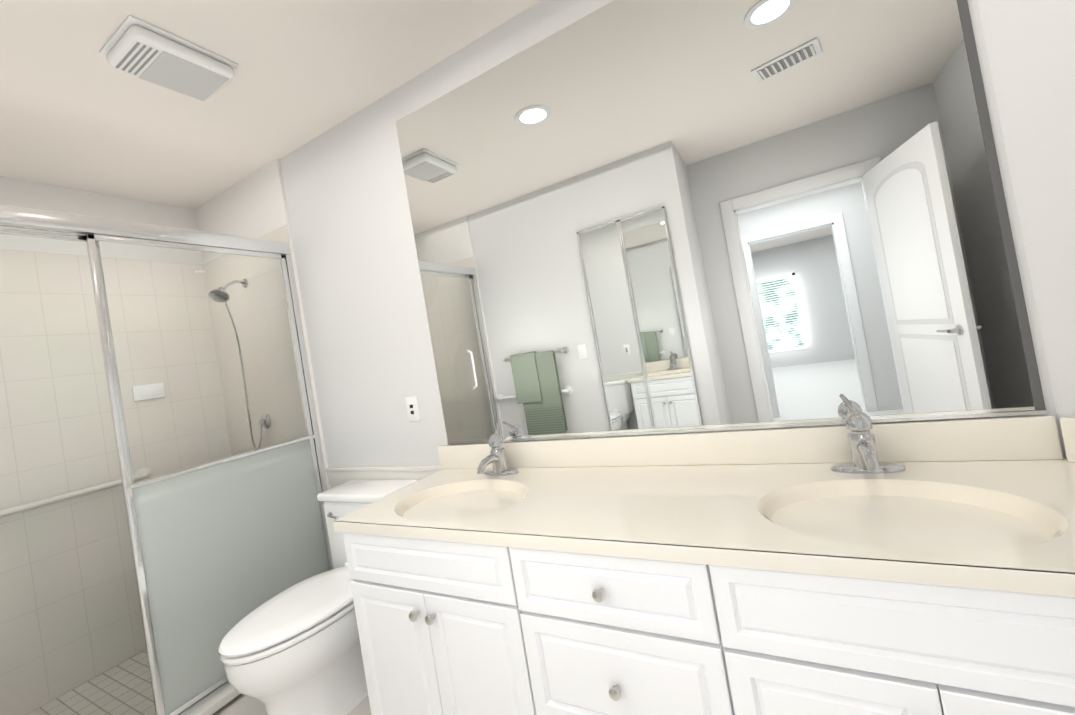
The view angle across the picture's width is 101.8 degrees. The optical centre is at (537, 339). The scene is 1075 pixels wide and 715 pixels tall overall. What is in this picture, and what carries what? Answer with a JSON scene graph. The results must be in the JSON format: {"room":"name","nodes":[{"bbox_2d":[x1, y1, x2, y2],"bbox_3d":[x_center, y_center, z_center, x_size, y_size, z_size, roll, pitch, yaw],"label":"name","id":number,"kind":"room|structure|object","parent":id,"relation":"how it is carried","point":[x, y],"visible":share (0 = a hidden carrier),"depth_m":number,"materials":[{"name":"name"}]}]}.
{"room":"bathroom","nodes":[
{"label":"bathroom","id":0,"kind":"room"},
{"bbox_2d":[0,176,202,263],"bbox_3d":[-2.474,0.453,2.042,0.120,2.484,1.798,-10,-1,29],"label":"wall","id":1,"kind":"structure","parent":0,"point":[29,194],"depth_m":2.39,"materials":[{"name":"white paint"}]},
{"bbox_2d":[0,159,330,714],"bbox_3d":[-2.000,0.359,1.845,0.916,2.464,1.678,-10,-1,29],"label":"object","id":2,"kind":"structure","parent":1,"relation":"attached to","point":[253,205],"depth_m":2.27,"materials":[{"name":"tile"}]},
{"bbox_2d":[0,468,152,516],"bbox_3d":[-2.290,0.759,2.076,0.059,0.076,0.756,-10,-1,29],"label":"trim","id":3,"kind":"structure","parent":2,"relation":"attached to","point":[144,474],"depth_m":2.11,"materials":[{"name":"white tile"}]},
{"bbox_2d":[132,382,164,400],"bbox_3d":[-2.184,0.295,2.459,0.016,0.085,0.140,-10,-1,29],"label":"soap dish","id":4,"kind":"object","parent":2,"relation":"attached to","point":[158,389],"depth_m":2.45,"materials":[{"name":"white ceramic"}]},
{"bbox_2d":[208,279,270,449],"bbox_3d":[-1.658,0.137,2.441,0.115,1.003,0.307,-9,-1,-4],"label":"shower head","id":5,"kind":"object","parent":2,"relation":"attached to","point":[218,296],"depth_m":2.48},
{"bbox_2d":[0,0,539,208],"bbox_3d":[-0.930,-1.123,0.819,4.449,0.060,2.510,-10,-1,29],"label":"ceiling","id":6,"kind":"structure","parent":0,"point":[78,111],"depth_m":1.74,"materials":[{"name":"white paint"}]},
{"bbox_2d":[100,15,237,100],"bbox_3d":[-1.308,-0.981,1.572,0.250,0.064,0.320,-10,-1,29],"label":"ceiling fan light","id":7,"kind":"object","parent":6,"relation":"attached to","point":[139,48],"visible":1,"depth_m":1.51,"materials":[{"name":"white plastic"}]},
{"bbox_2d":[212,694,370,714],"bbox_3d":[-0.505,1.406,0.766,4.449,0.139,2.510,-10,-1,29],"label":"floor","id":8,"kind":"structure","parent":0,"point":[241,704],"depth_m":1.76,"materials":[{"name":"tile"}]},
{"bbox_2d":[26,650,240,714],"bbox_3d":[-1.779,1.552,1.809,0.951,0.035,1.646,-10,-1,29],"label":"shower floor","id":9,"kind":"structure","parent":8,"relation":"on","point":[120,672],"depth_m":1.95,"materials":[{"name":"tile"}]},
{"bbox_2d":[0,204,332,714],"bbox_3d":[-1.584,0.502,1.628,0.090,1.965,1.642,-10,-1,29],"label":"doors","id":10,"kind":"structure","parent":9,"relation":"on","point":[221,548],"depth_m":1.83,"materials":[{"name":"clear glass"}]},
{"bbox_2d":[218,480,417,714],"bbox_3d":[-0.860,1.063,1.780,0.456,0.735,0.754,-10,-1,29],"label":"toilet","id":11,"kind":"object","parent":8,"relation":"on","point":[295,649],"visible":0.48,"depth_m":1.60,"materials":[{"name":"white ceramic"}]},
{"bbox_2d":[334,529,1074,714],"bbox_3d":[0.571,0.802,1.097,2.420,0.746,0.578,-10,-1,29],"label":"bathroom vanity","id":12,"kind":"object","parent":8,"relation":"on","point":[446,625],"depth_m":0.94,"materials":[{"name":"white wood"}]},
{"bbox_2d":[333,457,1074,588],"bbox_3d":[0.512,0.418,1.114,2.462,0.034,0.558,-10,-1,29],"label":"countertop","id":13,"kind":"structure","parent":12,"relation":"on","point":[683,510],"depth_m":1.08,"materials":[{"name":"beige stone"}]},
{"bbox_2d":[365,477,548,524],"bbox_3d":[-0.246,0.627,1.482,0.504,0.179,0.367,-10,-1,29],"label":"sink","id":14,"kind":"object","parent":13,"relation":"in","point":[463,500],"depth_m":1.54,"materials":[{"name":"beige ceramic"}]},
{"bbox_2d":[473,423,524,476],"bbox_3d":[-0.175,0.434,1.671,0.160,0.186,0.200,-10,-1,29],"label":"faucet","id":15,"kind":"object","parent":13,"relation":"on","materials":[{"name":"silver metal"}]},
{"bbox_2d":[829,397,908,476],"bbox_3d":[0.828,0.254,1.111,0.160,0.186,0.200,-10,-1,29],"label":"faucet","id":16,"kind":"object","parent":13,"relation":"on","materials":[{"name":"silver metal"}]},
{"bbox_2d":[749,477,1074,560],"bbox_3d":[0.757,0.447,0.922,0.504,0.179,0.367,-10,-1,29],"label":"sink","id":17,"kind":"object","parent":13,"relation":"in","point":[987,516],"depth_m":0.93,"materials":[{"name":"beige ceramic"}]},
{"bbox_2d":[280,0,612,466],"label":"wall","id":18,"kind":"structure","parent":0,"point":[360,280],"depth_m":2.10,"materials":[{"name":"white paint"}]},
{"bbox_2d":[326,465,440,484],"bbox_3d":[-0.770,0.671,2.145,0.811,0.092,0.016,-10,-1,29],"label":"ledge","id":19,"kind":"object","parent":18,"relation":"attached to","point":[339,475],"depth_m":2.14,"materials":[{"name":"stone"}]},
{"bbox_2d":[405,396,420,421],"bbox_3d":[-0.577,0.324,2.019,0.072,0.116,0.010,-10,-1,29],"label":"outlet","id":20,"kind":"object","parent":18,"relation":"attached to","point":[412,409],"visible":1,"depth_m":2.01,"materials":[{"name":"white plastic"}]},
{"bbox_2d":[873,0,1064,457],"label":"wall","id":21,"kind":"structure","parent":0,"point":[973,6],"depth_m":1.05,"materials":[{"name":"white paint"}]},
{"bbox_2d":[396,0,1046,444],"bbox_3d":[0.285,-0.397,1.494,1.850,1.453,0.010,-10,-1,29],"label":"mirror","id":22,"kind":"object","parent":21,"relation":"attached to","point":[650,216],"visible":1,"depth_m":1.34,"materials":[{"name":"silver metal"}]},
{"bbox_2d":[977,0,1074,458],"bbox_3d":[1.327,-0.215,0.682,0.120,2.484,0.778,-9,-1,-16],"label":"wall","id":23,"kind":"structure","parent":0,"point":[1030,46],"depth_m":0.99,"materials":[{"name":"white paint"}]},
{"bbox_2d":[437,415,1064,468],"bbox_3d":[0.392,0.377,1.483,1.912,0.102,0.020,-10,-1,29],"label":"backsplash","id":24,"kind":"structure","parent":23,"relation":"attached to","point":[1022,438],"depth_m":1.28,"materials":[{"name":"beige stone"}]}
]}

